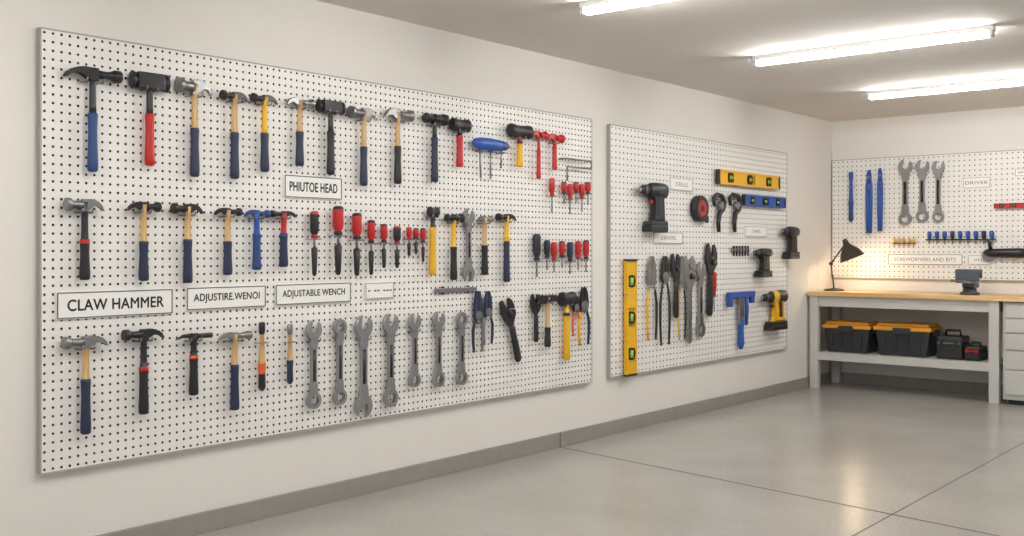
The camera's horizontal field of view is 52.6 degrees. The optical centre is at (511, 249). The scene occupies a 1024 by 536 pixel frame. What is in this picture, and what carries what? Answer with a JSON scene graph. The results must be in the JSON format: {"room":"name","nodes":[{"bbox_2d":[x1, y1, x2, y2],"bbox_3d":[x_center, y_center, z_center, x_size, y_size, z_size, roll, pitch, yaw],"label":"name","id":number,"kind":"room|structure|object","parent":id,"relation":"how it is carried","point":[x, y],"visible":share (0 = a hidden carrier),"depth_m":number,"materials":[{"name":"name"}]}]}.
{"room":"garage","nodes":[
{"label":"garage","id":0,"kind":"room"},
{"bbox_2d":[0,0,831,535],"bbox_3d":[-0.594,0.015,6.169,0.200,2.670,12.310,0,0,40],"label":"wall","id":1,"kind":"structure","parent":0,"point":[314,36],"depth_m":5.62,"materials":[{"name":"paint"}]},
{"bbox_2d":[37,27,591,474],"bbox_3d":[-0.710,0.004,5.848,0.031,1.870,3.960,0,0,40],"label":"pegboard","id":2,"kind":"object","parent":1,"relation":"attached to","point":[176,420],"visible":0.88,"depth_m":5.21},
{"bbox_2d":[63,198,104,279],"bbox_3d":[-1.831,-0.046,4.435,0.066,0.350,0.170,0,0,40],"label":"hammer","id":3,"kind":"object","parent":2,"relation":"attached to","point":[84,205],"visible":1,"depth_m":4.42,"materials":[{"name":"rubber"}]},
{"bbox_2d":[61,335,107,434],"bbox_3d":[-1.829,0.577,4.439,0.066,0.423,0.197,0,0,40],"label":"hammer","id":4,"kind":"object","parent":2,"relation":"attached to","point":[85,342],"visible":1,"depth_m":4.42,"materials":[{"name":"metal"}]},
{"bbox_2d":[62,66,122,171],"bbox_3d":[-1.808,-0.562,4.463,0.069,0.451,0.255,0,0,43],"label":"hammer","id":5,"kind":"object","parent":2,"relation":"attached to","point":[91,74],"visible":1,"depth_m":4.45,"materials":[{"name":"rubber"}]},
{"bbox_2d":[55,288,172,319],"bbox_3d":[-1.746,0.236,4.578,0.012,0.119,0.553,0,0,40],"label":"label sign","id":6,"kind":"object","parent":2,"relation":"attached to","point":[132,302],"visible":1,"depth_m":4.56,"materials":[{"name":"plastic"}]},
{"bbox_2d":[121,328,163,414],"bbox_3d":[-1.654,0.544,4.647,0.066,0.384,0.196,0,0,40],"label":"hammer","id":7,"kind":"object","parent":2,"relation":"attached to","point":[143,335],"visible":1,"depth_m":4.63,"materials":[{"name":"rubber"}]},
{"bbox_2d":[126,202,161,280],"bbox_3d":[-1.654,-0.039,4.647,0.066,0.357,0.157,0,0,40],"label":"hammer","id":8,"kind":"object","parent":2,"relation":"attached to","point":[143,274],"visible":1,"depth_m":4.63,"materials":[{"name":"metal"}]},
{"bbox_2d":[128,70,170,165],"bbox_3d":[-1.635,-0.589,4.670,0.066,0.421,0.183,0,0,40],"label":"hammer","id":9,"kind":"object","parent":2,"relation":"attached to","point":[151,82],"visible":1,"depth_m":4.65,"materials":[{"name":"rubber"}]},
{"bbox_2d":[170,203,203,282],"bbox_3d":[-1.511,-0.032,4.819,0.066,0.370,0.158,0,0,40],"label":"hammer","id":10,"kind":"object","parent":2,"relation":"attached to","point":[175,208],"visible":1,"depth_m":4.80,"materials":[{"name":"metal"}]},
{"bbox_2d":[173,77,212,176],"bbox_3d":[-1.484,-0.571,4.845,0.074,0.458,0.182,0,0,40],"label":"hammer","id":11,"kind":"object","parent":2,"relation":"attached to","point":[195,87],"visible":1,"depth_m":4.83,"materials":[{"name":"rubber"}]},
{"bbox_2d":[176,332,212,395],"bbox_3d":[-1.491,0.533,4.843,0.066,0.290,0.192,0,0,40],"label":"hammer","id":12,"kind":"object","parent":2,"relation":"attached to","point":[193,357],"visible":1,"depth_m":4.83,"materials":[{"name":"rubber"}]},
{"bbox_2d":[185,285,265,310],"bbox_3d":[-1.380,0.230,5.017,0.012,0.111,0.454,0,0,40],"label":"label sign","id":13,"kind":"object","parent":2,"relation":"attached to","point":[244,296],"visible":1,"depth_m":5.00,"materials":[{"name":"plastic"}]},
{"bbox_2d":[213,208,242,274],"bbox_3d":[-1.371,-0.042,4.987,0.066,0.325,0.147,0,0,40],"label":"hammer","id":14,"kind":"object","parent":2,"relation":"attached to","point":[227,243],"visible":1,"depth_m":4.97,"materials":[{"name":"metal"}]},
{"bbox_2d":[219,90,248,178],"bbox_3d":[-1.345,-0.556,5.017,0.066,0.424,0.149,0,0,40],"label":"hammer","id":15,"kind":"object","parent":2,"relation":"attached to","point":[223,94],"visible":1,"depth_m":5.00,"materials":[{"name":"rubber"}]},
{"bbox_2d":[217,331,252,410],"bbox_3d":[-1.345,0.585,5.017,0.066,0.380,0.183,0,0,40],"label":"hammer","id":16,"kind":"object","parent":2,"relation":"attached to","point":[234,336],"visible":1,"depth_m":5.00,"materials":[{"name":"metal"}]},
{"bbox_2d":[243,210,270,269],"bbox_3d":[-1.263,-0.050,5.116,0.066,0.298,0.143,0,0,40],"label":"hammer","id":17,"kind":"object","parent":2,"relation":"attached to","point":[256,259],"visible":1,"depth_m":5.10,"materials":[{"name":"blue rubber"}]},
{"bbox_2d":[254,322,268,390],"bbox_3d":[-1.244,0.529,5.147,0.055,0.343,0.055,0,0,40],"label":"chisel","id":18,"kind":"object","parent":2,"relation":"attached to","point":[261,363],"visible":1,"depth_m":5.13,"materials":[{"name":"wood"}]},
{"bbox_2d":[250,93,277,171],"bbox_3d":[-1.232,-0.581,5.152,0.066,0.385,0.151,0,0,40],"label":"hammer","id":19,"kind":"object","parent":2,"relation":"attached to","point":[265,99],"visible":1,"depth_m":5.14,"materials":[{"name":"rubber"}]},
{"bbox_2d":[270,210,296,266],"bbox_3d":[-1.158,-0.057,5.242,0.066,0.285,0.156,0,0,40],"label":"hammer","id":20,"kind":"object","parent":2,"relation":"attached to","point":[283,260],"visible":1,"depth_m":5.22,"materials":[{"name":"rubber"}]},
{"bbox_2d":[284,324,295,383],"bbox_3d":[-1.134,0.530,5.280,0.053,0.306,0.051,0,0,40],"label":"chisel","id":21,"kind":"object","parent":2,"relation":"attached to","point":[290,359],"visible":1,"depth_m":5.27,"materials":[{"name":"metal"}]},
{"bbox_2d":[285,97,315,165],"bbox_3d":[-1.093,-0.607,5.320,0.066,0.352,0.174,0,0,40],"label":"hammer","id":22,"kind":"object","parent":2,"relation":"attached to","point":[299,102],"visible":1,"depth_m":5.30,"materials":[{"name":"rubber"}]},
{"bbox_2d":[274,282,350,305],"bbox_3d":[-1.037,0.228,5.427,0.012,0.110,0.505,0,0,40],"label":"label sign","id":23,"kind":"object","parent":2,"relation":"attached to","point":[331,292],"visible":1,"depth_m":5.41,"materials":[{"name":"plastic"}]},
{"bbox_2d":[283,174,341,199],"bbox_3d":[-1.039,-0.327,5.424,0.012,0.120,0.385,0,0,40],"label":"label sign","id":24,"kind":"object","parent":2,"relation":"attached to","point":[294,186],"visible":1,"depth_m":5.41,"materials":[{"name":"plastic"}]},
{"bbox_2d":[305,320,321,408],"bbox_3d":[-1.036,0.598,5.400,0.050,0.463,0.099,0,0,40],"label":"wrench","id":25,"kind":"object","parent":2,"relation":"attached to","point":[313,337],"visible":1,"depth_m":5.39,"materials":[{"name":"silver metal"}]},
{"bbox_2d":[306,211,321,275],"bbox_3d":[-1.032,-0.034,5.397,0.060,0.338,0.058,0,0,40],"label":"screwdriver","id":26,"kind":"object","parent":2,"relation":"attached to","point":[314,215],"visible":1,"depth_m":5.38,"materials":[{"name":"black plastic"}]},
{"bbox_2d":[315,99,345,174],"bbox_3d":[-0.961,-0.594,5.477,0.066,0.395,0.174,0,0,40],"label":"hammer","id":27,"kind":"object","parent":2,"relation":"attached to","point":[330,107],"visible":0.99,"depth_m":5.46,"materials":[{"name":"rubber"}]},
{"bbox_2d":[328,206,346,274],"bbox_3d":[-0.928,-0.051,5.512,0.071,0.367,0.070,0,0,40],"label":"screwdriver","id":28,"kind":"object","parent":2,"relation":"attached to","point":[338,211],"visible":1,"depth_m":5.49,"materials":[{"name":"red plastic"}]},
{"bbox_2d":[331,319,346,404],"bbox_3d":[-0.923,0.598,5.535,0.050,0.462,0.090,0,0,40],"label":"wrench","id":29,"kind":"object","parent":2,"relation":"attached to","point":[339,337],"visible":1,"depth_m":5.52,"materials":[{"name":"silver metal"}]},
{"bbox_2d":[348,213,364,275],"bbox_3d":[-0.844,-0.030,5.616,0.067,0.342,0.066,0,0,40],"label":"screwdriver","id":30,"kind":"object","parent":2,"relation":"attached to","point":[356,217],"visible":1,"depth_m":5.60,"materials":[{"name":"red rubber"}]},
{"bbox_2d":[346,105,377,185],"bbox_3d":[-0.810,-0.564,5.654,0.071,0.429,0.196,0,0,40],"label":"hammer","id":31,"kind":"object","parent":2,"relation":"attached to","point":[352,111],"visible":1,"depth_m":5.64,"materials":[{"name":"metal"}]},
{"bbox_2d":[354,315,372,416],"bbox_3d":[-0.813,0.637,5.666,0.050,0.560,0.121,0,0,40],"label":"wrench","id":32,"kind":"object","parent":2,"relation":"attached to","point":[363,335],"visible":1,"depth_m":5.65,"materials":[{"name":"silver metal"}]},
{"bbox_2d":[364,220,377,274],"bbox_3d":[-0.778,-0.014,5.703,0.057,0.303,0.054,0,0,40],"label":"screwdriver","id":33,"kind":"object","parent":2,"relation":"attached to","point":[371,223],"visible":1,"depth_m":5.69,"materials":[{"name":"red plastic"}]},
{"bbox_2d":[364,282,393,299],"bbox_3d":[-0.740,0.226,5.783,0.012,0.095,0.219,0,0,40],"label":"label sign","id":34,"kind":"object","parent":2,"relation":"attached to","point":[372,290],"visible":1,"depth_m":5.77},
{"bbox_2d":[380,224,388,267],"bbox_3d":[-0.717,-0.022,5.779,0.052,0.245,0.049,0,0,40],"label":"screwdriver","id":35,"kind":"object","parent":2,"relation":"attached to","point":[383,227],"visible":0.99,"depth_m":5.77,"materials":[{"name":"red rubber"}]},
{"bbox_2d":[382,313,398,406],"bbox_3d":[-0.684,0.619,5.821,0.050,0.527,0.115,0,0,40],"label":"wrench","id":36,"kind":"object","parent":2,"relation":"attached to","point":[390,331],"visible":1,"depth_m":5.81,"materials":[{"name":"silver metal"}]},
{"bbox_2d":[390,226,402,267],"bbox_3d":[-0.652,-0.017,5.855,0.055,0.237,0.053,0,0,40],"label":"screwdriver","id":37,"kind":"object","parent":2,"relation":"attached to","point":[397,229],"visible":1,"depth_m":5.84,"materials":[{"name":"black plastic"}]},
{"bbox_2d":[383,108,414,183],"bbox_3d":[-0.646,-0.587,5.850,0.072,0.427,0.210,0,0,40],"label":"hammer","id":38,"kind":"object","parent":2,"relation":"attached to","point":[397,114],"visible":1,"depth_m":5.83,"materials":[{"name":"metal"}]},
{"bbox_2d":[407,313,420,386],"bbox_3d":[-0.563,0.578,5.966,0.050,0.425,0.093,0,0,40],"label":"wrench","id":39,"kind":"object","parent":2,"relation":"attached to","point":[414,328],"visible":1,"depth_m":5.95,"materials":[{"name":"silver metal"}]},
{"bbox_2d":[425,207,439,274],"bbox_3d":[-0.467,-0.053,6.069,0.066,0.400,0.074,0,0,40],"label":"mallet","id":40,"kind":"object","parent":2,"relation":"attached to","point":[432,212],"visible":1,"depth_m":6.05,"materials":[{"name":"yellow plastic"}]},
{"bbox_2d":[422,112,449,181],"bbox_3d":[-0.454,-0.602,6.080,0.072,0.405,0.185,0,0,40],"label":"hammer","id":41,"kind":"object","parent":2,"relation":"attached to","point":[435,119],"visible":1,"depth_m":6.06,"materials":[{"name":"metal"}]},
{"bbox_2d":[431,311,444,386],"bbox_3d":[-0.435,0.587,6.119,0.050,0.448,0.098,0,0,40],"label":"wrench","id":42,"kind":"object","parent":2,"relation":"attached to","point":[438,326],"visible":1,"depth_m":6.11,"materials":[{"name":"silver metal"}]},
{"bbox_2d":[444,213,464,279],"bbox_3d":[-0.352,-0.020,6.207,0.066,0.400,0.149,0,0,40],"label":"hammer","id":43,"kind":"object","parent":2,"relation":"attached to","point":[453,218],"visible":1,"depth_m":6.19,"materials":[{"name":"metal"}]},
{"bbox_2d":[434,285,476,293],"bbox_3d":[-0.342,0.241,6.255,0.019,0.047,0.372,0,0,40],"label":"bar","id":44,"kind":"object","parent":2,"relation":"attached to","point":[467,289],"visible":1,"depth_m":6.24,"materials":[{"name":"metal"}]},
{"bbox_2d":[449,117,471,166],"bbox_3d":[-0.316,-0.646,6.245,0.072,0.291,0.151,0,0,40],"label":"mallet","id":45,"kind":"object","parent":2,"relation":"attached to","point":[455,124],"visible":0.98,"depth_m":6.23,"materials":[{"name":"rubber"}]},
{"bbox_2d":[455,312,467,384],"bbox_3d":[-0.307,0.596,6.272,0.050,0.446,0.092,0,0,40],"label":"wrench","id":46,"kind":"object","parent":2,"relation":"attached to","point":[461,328],"visible":1,"depth_m":6.26,"materials":[{"name":"silver metal"}]},
{"bbox_2d":[462,208,474,280],"bbox_3d":[-0.267,-0.030,6.321,0.050,0.445,0.097,0,0,40],"label":"wrench","id":47,"kind":"object","parent":2,"relation":"attached to","point":[468,222],"visible":1,"depth_m":6.31,"materials":[{"name":"silver metal"}]},
{"bbox_2d":[471,291,483,352],"bbox_3d":[-0.212,0.441,6.383,0.056,0.377,0.112,0,0,40],"label":"pliers","id":48,"kind":"object","parent":2,"relation":"attached to","point":[477,305],"visible":1,"depth_m":6.37,"materials":[{"name":"blue plastic"}]},
{"bbox_2d":[477,216,493,274],"bbox_3d":[-0.172,-0.029,6.422,0.066,0.368,0.131,0,0,40],"label":"hammer","id":49,"kind":"object","parent":2,"relation":"attached to","point":[484,263],"visible":1,"depth_m":6.41,"materials":[{"name":"metal"}]},
{"bbox_2d":[483,291,493,344],"bbox_3d":[-0.151,0.421,6.455,0.099,0.331,0.053,0,0,-30],"label":"pliers","id":50,"kind":"object","parent":2,"relation":"attached to","point":[487,307],"visible":1,"depth_m":6.44,"materials":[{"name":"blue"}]},
{"bbox_2d":[472,137,509,178],"bbox_3d":[-0.130,-0.570,6.461,0.081,0.255,0.342,0,0,40],"label":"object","id":51,"kind":"object","parent":2,"relation":"attached to","point":[483,144],"visible":1,"depth_m":6.42,"materials":[{"name":"plastic"}]},
{"bbox_2d":[495,213,516,281],"bbox_3d":[-0.037,-0.014,6.584,0.066,0.435,0.177,0,0,40],"label":"hammer","id":52,"kind":"object","parent":2,"relation":"attached to","point":[506,217],"visible":1,"depth_m":6.57,"materials":[{"name":"metal"}]},
{"bbox_2d":[499,297,521,361],"bbox_3d":[-0.011,0.513,6.623,0.056,0.421,0.206,0,0,40],"label":"wrench","id":53,"kind":"object","parent":2,"relation":"attached to","point":[508,315],"visible":1,"depth_m":6.62,"materials":[{"name":"metal"}]},
{"bbox_2d":[506,123,533,166],"bbox_3d":[0.050,-0.672,6.681,0.075,0.273,0.214,0,0,40],"label":"mallet","id":54,"kind":"object","parent":2,"relation":"attached to","point":[513,130],"visible":1,"depth_m":6.66,"materials":[{"name":"black plastic"}]},
{"bbox_2d":[530,294,540,341],"bbox_3d":[0.155,0.446,6.822,0.056,0.318,0.100,0,0,40],"label":"wrench","id":55,"kind":"object","parent":2,"relation":"hanging from","point":[535,308],"visible":1,"depth_m":6.80,"materials":[{"name":"metal"}]},
{"bbox_2d":[529,234,542,276],"bbox_3d":[0.159,0.036,6.819,0.065,0.283,0.064,0,0,40],"label":"screwdriver","id":56,"kind":"object","parent":2,"relation":"attached to","point":[536,237],"visible":1,"depth_m":6.80,"materials":[{"name":"plastic"}]},
{"bbox_2d":[532,130,548,178],"bbox_3d":[0.173,-0.628,6.835,0.066,0.320,0.149,0,0,40],"label":"hammer","id":57,"kind":"object","parent":2,"relation":"attached to","point":[544,135],"visible":0.98,"depth_m":6.82,"materials":[{"name":"red plastic"}]},
{"bbox_2d":[535,295,557,346],"bbox_3d":[0.229,0.470,6.902,0.066,0.353,0.215,0,0,40],"label":"hammer","id":58,"kind":"object","parent":2,"relation":"hanging from","point":[543,299],"visible":1,"depth_m":6.89,"materials":[{"name":"metal"}]},
{"bbox_2d":[546,133,565,169],"bbox_3d":[0.285,-0.661,6.968,0.067,0.245,0.166,0,0,40],"label":"hammer","id":59,"kind":"object","parent":2,"relation":"attached to","point":[555,138],"visible":1,"depth_m":6.96,"materials":[{"name":"red plastic"}]},
{"bbox_2d":[558,292,576,359],"bbox_3d":[0.375,0.518,7.068,0.078,0.466,0.138,0,0,40],"label":"mallet","id":60,"kind":"object","parent":2,"relation":"attached to","point":[564,299],"visible":1,"depth_m":7.05,"materials":[{"name":"yellow plastic"}]},
{"bbox_2d":[577,287,589,345],"bbox_3d":[0.500,0.462,7.235,0.056,0.406,0.144,0,0,40],"label":"pliers","id":61,"kind":"object","parent":2,"relation":"hanging from","point":[583,299],"visible":1,"depth_m":7.22,"materials":[{"name":"metal"}]},
{"bbox_2d":[95,372,830,535],"bbox_3d":[-0.510,1.300,6.099,0.018,0.100,11.910,0,0,40],"label":"baseboard","id":62,"kind":"structure","parent":1,"relation":"attached to","point":[232,515],"depth_m":6.06,"materials":[{"name":"paint"}]},
{"bbox_2d":[607,124,786,377],"bbox_3d":[1.645,0.007,8.669,0.031,1.848,2.945,0,0,40],"label":"pegboard","id":63,"kind":"object","parent":1,"relation":"attached to","point":[636,157],"visible":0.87,"depth_m":8.37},
{"bbox_2d":[622,259,636,376],"bbox_3d":[0.876,0.501,7.685,0.056,0.868,0.137,0,0,40],"label":"spirit level","id":64,"kind":"object","parent":63,"relation":"attached to","point":[630,265],"visible":1,"depth_m":7.66,"materials":[{"name":"yellow plastic"}]},
{"bbox_2d":[646,256,657,340],"bbox_3d":[1.067,0.367,7.914,0.056,0.642,0.158,0,0,40],"label":"pliers","id":65,"kind":"object","parent":63,"relation":"hanging from","point":[651,274],"visible":1,"depth_m":7.89,"materials":[{"name":"metal"}]},
{"bbox_2d":[639,182,668,231],"bbox_3d":[1.066,-0.326,7.877,0.101,0.378,0.368,0,0,40],"label":"cordless drill","id":66,"kind":"object","parent":63,"relation":"attached to","point":[656,192],"visible":1,"depth_m":7.87,"materials":[{"name":"black plastic"}]},
{"bbox_2d":[659,256,670,345],"bbox_3d":[1.187,0.393,8.058,0.056,0.693,0.163,0,0,40],"label":"pliers","id":67,"kind":"object","parent":63,"relation":"hanging from","point":[664,272],"visible":1,"depth_m":8.04,"materials":[{"name":"metal"}]},
{"bbox_2d":[652,232,682,243],"bbox_3d":[1.225,-0.094,8.136,0.012,0.094,0.448,0,0,40],"label":"label sign","id":68,"kind":"object","parent":63,"relation":"attached to","point":[657,237],"visible":0.96,"depth_m":8.12,"materials":[{"name":"plastic"}]},
{"bbox_2d":[670,254,680,317],"bbox_3d":[1.292,0.282,8.184,0.056,0.509,0.150,0,0,40],"label":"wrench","id":69,"kind":"object","parent":63,"relation":"hanging from","point":[674,266],"visible":1,"depth_m":8.16,"materials":[{"name":"metal"}]},
{"bbox_2d":[669,177,692,191],"bbox_3d":[1.355,-0.524,8.292,0.012,0.104,0.357,0,0,40],"label":"label sign","id":70,"kind":"object","parent":63,"relation":"attached to","point":[677,184],"visible":1,"depth_m":8.28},
{"bbox_2d":[678,256,685,339],"bbox_3d":[1.352,0.383,8.255,0.056,0.670,0.125,0,0,40],"label":"pliers","id":71,"kind":"object","parent":63,"relation":"hanging from","point":[682,276],"visible":0.95,"depth_m":8.24,"materials":[{"name":"metal"}]},
{"bbox_2d":[684,255,696,343],"bbox_3d":[1.431,0.400,8.351,0.056,0.714,0.204,0,0,40],"label":"wrench","id":72,"kind":"object","parent":63,"relation":"hanging from","point":[691,275],"visible":1,"depth_m":8.34,"materials":[{"name":"silver metal"}]},
{"bbox_2d":[690,195,708,222],"bbox_3d":[1.539,-0.334,8.465,0.064,0.222,0.236,0,0,40],"label":"tape measure","id":73,"kind":"object","parent":63,"relation":"attached to","point":[699,207],"visible":1,"depth_m":8.41,"materials":[{"name":"black plastic"}]},
{"bbox_2d":[696,261,705,336],"bbox_3d":[1.544,0.405,8.489,0.050,0.621,0.136,0,0,40],"label":"wrench","id":74,"kind":"object","parent":63,"relation":"attached to","point":[700,274],"visible":1,"depth_m":8.47,"materials":[{"name":"silver metal"}]},
{"bbox_2d":[705,243,716,315],"bbox_3d":[1.656,0.245,8.620,0.056,0.608,0.189,0,0,40],"label":"wrench","id":75,"kind":"object","parent":63,"relation":"hanging from","point":[711,262],"visible":1,"depth_m":8.58,"materials":[{"name":"metal"}]},
{"bbox_2d":[712,192,726,231],"bbox_3d":[1.736,-0.316,8.713,0.059,0.333,0.219,0,0,40],"label":"wrench","id":76,"kind":"object","parent":63,"relation":"attached to","point":[721,205],"visible":1,"depth_m":8.70,"materials":[{"name":"metal"}]},
{"bbox_2d":[728,193,742,231],"bbox_3d":[1.917,-0.323,8.929,0.059,0.341,0.228,0,0,40],"label":"wrench","id":77,"kind":"object","parent":63,"relation":"attached to","point":[737,205],"visible":1,"depth_m":8.91,"materials":[{"name":"metal"}]},
{"bbox_2d":[726,291,754,348],"bbox_3d":[1.985,0.611,9.002,0.071,0.499,0.479,0,0,40],"label":"clamp","id":78,"kind":"object","parent":63,"relation":"hanging from","point":[743,304],"visible":1,"depth_m":8.98,"materials":[{"name":"blue metal"}]},
{"bbox_2d":[716,169,779,189],"bbox_3d":[2.093,-0.616,9.143,0.054,0.126,1.160,0,0,40],"label":"spirit level","id":79,"kind":"object","parent":63,"relation":"attached to","point":[725,177],"visible":1,"depth_m":9.10,"materials":[{"name":"yellow plastic"}]},
{"bbox_2d":[744,226,766,236],"bbox_3d":[2.185,-0.166,9.286,0.012,0.099,0.428,0,0,40],"label":"label sign","id":80,"kind":"object","parent":63,"relation":"attached to","point":[749,231],"visible":1,"depth_m":9.27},
{"bbox_2d":[753,248,772,276],"bbox_3d":[2.228,0.113,9.269,0.101,0.258,0.313,0,0,40],"label":"cordless drill","id":81,"kind":"object","parent":63,"relation":"attached to","point":[763,254],"visible":1,"depth_m":9.26,"materials":[{"name":"black plastic"}]},
{"bbox_2d":[742,194,785,207],"bbox_3d":[2.278,-0.437,9.368,0.051,0.102,0.818,0,0,40],"label":"spirit level","id":82,"kind":"object","parent":63,"relation":"attached to","point":[748,200],"visible":0.98,"depth_m":9.33,"materials":[{"name":"blue plastic"}]},
{"bbox_2d":[761,290,787,330],"bbox_3d":[2.381,0.549,9.453,0.101,0.363,0.488,0,0,40],"label":"cordless drill","id":83,"kind":"object","parent":63,"relation":"attached to","point":[777,298],"visible":1,"depth_m":9.45,"materials":[{"name":"yellow plastic"}]},
{"bbox_2d":[781,226,799,258],"bbox_3d":[2.596,-0.069,9.709,0.101,0.307,0.322,0,0,40],"label":"cordless drill","id":84,"kind":"object","parent":63,"relation":"attached to","point":[791,232],"visible":1,"depth_m":9.70,"materials":[{"name":"black plastic"}]},
{"bbox_2d":[194,382,1023,535],"bbox_3d":[1.939,1.400,4.054,6.800,0.100,12.310,0,0,40],"label":"floor","id":85,"kind":"structure","parent":0,"point":[842,458],"depth_m":6.02,"materials":[{"name":"concrete"}]},
{"bbox_2d":[808,290,1023,403],"bbox_3d":[4.040,0.877,9.628,2.440,0.945,0.640,0,0,40],"label":"workbench","id":86,"kind":"object","parent":85,"relation":"on","point":[992,303],"visible":0.88,"depth_m":9.57,"materials":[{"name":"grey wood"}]},
{"bbox_2d":[824,239,864,290],"bbox_3d":[3.276,0.145,10.224,0.405,0.519,0.247,0,0,40],"label":"desk lamp","id":87,"kind":"object","parent":86,"relation":"on","point":[849,251],"visible":1,"depth_m":10.13,"materials":[{"name":"black metal"}]},
{"bbox_2d":[822,319,878,353],"bbox_3d":[3.344,0.849,10.186,0.484,0.300,0.356,0,0,40],"label":"storage bin","id":88,"kind":"object","parent":86,"relation":"on","point":[849,336],"visible":0.88,"depth_m":10.06,"materials":[{"name":"black plastic"}]},
{"bbox_2d":[873,321,942,357],"bbox_3d":[3.757,0.846,9.841,0.543,0.305,0.356,0,0,40],"label":"storage bin","id":89,"kind":"object","parent":86,"relation":"on","point":[910,339],"visible":1,"depth_m":9.72,"materials":[{"name":"black plastic"}]},
{"bbox_2d":[937,329,969,359],"bbox_3d":[4.068,0.863,9.554,0.229,0.266,0.278,0,0,40],"label":"tool case","id":90,"kind":"object","parent":86,"relation":"on","point":[949,346],"visible":0.98,"depth_m":9.47,"materials":[{"name":"black plastic"}]},
{"bbox_2d":[950,269,981,294],"bbox_3d":[4.129,0.289,9.369,0.236,0.232,0.284,0,0,40],"label":"bench vise","id":91,"kind":"object","parent":86,"relation":"on","point":[969,278],"visible":1,"depth_m":9.33,"materials":[{"name":"metal"}]},
{"bbox_2d":[964,341,987,360],"bbox_3d":[4.221,0.915,9.426,0.137,0.164,0.278,0,0,40],"label":"case","id":92,"kind":"object","parent":86,"relation":"on","point":[972,352],"visible":1,"depth_m":9.35,"materials":[{"name":"black plastic"}]},
{"bbox_2d":[1003,302,1023,404],"bbox_3d":[4.710,0.902,9.059,0.640,0.895,0.615,0,0,40],"label":"base cabinet","id":93,"kind":"object","parent":85,"relation":"on","point":[1013,312],"visible":0.95,"depth_m":8.99,"materials":[{"name":"paint"}]},
{"bbox_2d":[316,0,1023,121],"bbox_3d":[1.939,-1.420,4.054,6.800,0.200,12.310,0,0,40],"label":"ceiling","id":94,"kind":"structure","parent":0,"point":[709,46],"depth_m":6.53,"materials":[{"name":"paint"}]},
{"bbox_2d":[579,0,670,15],"bbox_3d":[0.966,-1.286,5.043,1.540,0.068,0.060,0,0,40],"label":"ceiling light","id":95,"kind":"object","parent":94,"relation":"attached to","point":[587,8],"visible":1,"depth_m":5.40,"materials":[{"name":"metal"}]},
{"bbox_2d":[752,24,995,66],"bbox_3d":[2.242,-1.286,6.570,1.540,0.068,0.060,0,0,40],"label":"ceiling light","id":96,"kind":"object","parent":94,"relation":"attached to","point":[986,31],"visible":1,"depth_m":6.49,"materials":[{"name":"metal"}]},
{"bbox_2d":[866,76,1023,99],"bbox_3d":[3.556,-1.286,8.144,1.540,0.068,0.060,0,0,40],"label":"ceiling light","id":97,"kind":"object","parent":94,"relation":"attached to","point":[1017,80],"visible":1,"depth_m":8.20,"materials":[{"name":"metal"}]},
{"bbox_2d":[832,106,1023,384],"bbox_3d":[5.820,0.015,8.702,6.400,2.670,0.200,0,0,40],"label":"wall","id":98,"kind":"structure","parent":0,"point":[998,129],"depth_m":10.04,"materials":[{"name":"paint"}]},
{"bbox_2d":[842,372,1002,395],"bbox_3d":[5.758,1.300,8.612,6.380,0.100,0.018,0,0,40],"label":"baseboard","id":99,"kind":"structure","parent":98,"relation":"attached to","point":[909,382],"depth_m":10.10,"materials":[{"name":"concrete"}]},
{"bbox_2d":[832,149,1023,280],"bbox_3d":[4.348,-0.318,9.779,2.742,1.207,0.031,0,0,40],"label":"pegboard","id":100,"kind":"object","parent":98,"relation":"attached to","point":[969,209],"visible":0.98,"depth_m":10.01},
{"bbox_2d":[865,170,872,232],"bbox_3d":[3.573,-0.485,10.370,0.064,0.631,0.054,0,0,4],"label":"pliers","id":101,"kind":"object","parent":100,"relation":"hanging from","point":[868,188],"visible":1,"depth_m":10.36,"materials":[{"name":"plastic"}]},
{"bbox_2d":[877,168,882,230],"bbox_3d":[3.658,-0.502,10.299,0.050,0.626,0.052,0,0,-7],"label":"pliers","id":102,"kind":"object","parent":100,"relation":"hanging from","point":[879,180],"visible":1,"depth_m":10.29,"materials":[{"name":"plastic"}]},
{"bbox_2d":[898,160,912,224],"bbox_3d":[3.851,-0.563,10.145,0.142,0.645,0.050,0,0,40],"label":"wrench","id":103,"kind":"object","parent":100,"relation":"attached to","point":[904,175],"visible":1,"depth_m":10.14,"materials":[{"name":"silver metal"}]},
{"bbox_2d":[915,160,928,221],"bbox_3d":[3.976,-0.572,10.041,0.134,0.609,0.050,0,0,40],"label":"wrench","id":104,"kind":"object","parent":100,"relation":"attached to","point":[922,174],"visible":1,"depth_m":10.03,"materials":[{"name":"silver metal"}]},
{"bbox_2d":[888,254,962,264],"bbox_3d":[4.000,0.092,10.045,0.710,0.106,0.012,0,0,40],"label":"label sign","id":105,"kind":"object","parent":100,"relation":"attached to","point":[893,259],"visible":1,"depth_m":10.04,"materials":[{"name":"plastic"}]},
{"bbox_2d":[931,161,944,222],"bbox_3d":[4.091,-0.561,9.945,0.121,0.594,0.050,0,0,40],"label":"wrench","id":106,"kind":"object","parent":100,"relation":"attached to","point":[938,174],"visible":1,"depth_m":9.93,"materials":[{"name":"silver metal"}]},
{"bbox_2d":[925,231,996,243],"bbox_3d":[4.245,-0.118,9.814,0.635,0.123,0.050,0,0,40],"label":"rack","id":107,"kind":"object","parent":100,"relation":"attached to","point":[929,233],"visible":1,"depth_m":9.80,"materials":[{"name":"blue plastic"}]},
{"bbox_2d":[963,177,990,188],"bbox_3d":[4.368,-0.633,9.738,0.249,0.103,0.012,0,0,40],"label":"label sign","id":108,"kind":"object","parent":100,"relation":"attached to","point":[970,182],"visible":1,"depth_m":9.73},
{"bbox_2d":[981,239,1023,261],"bbox_3d":[4.532,0.003,9.548,0.392,0.210,0.095,0,0,40],"label":"grinder","id":109,"kind":"object","parent":100,"relation":"attached to","point":[989,254],"visible":1,"depth_m":9.53,"materials":[{"name":"black plastic"}]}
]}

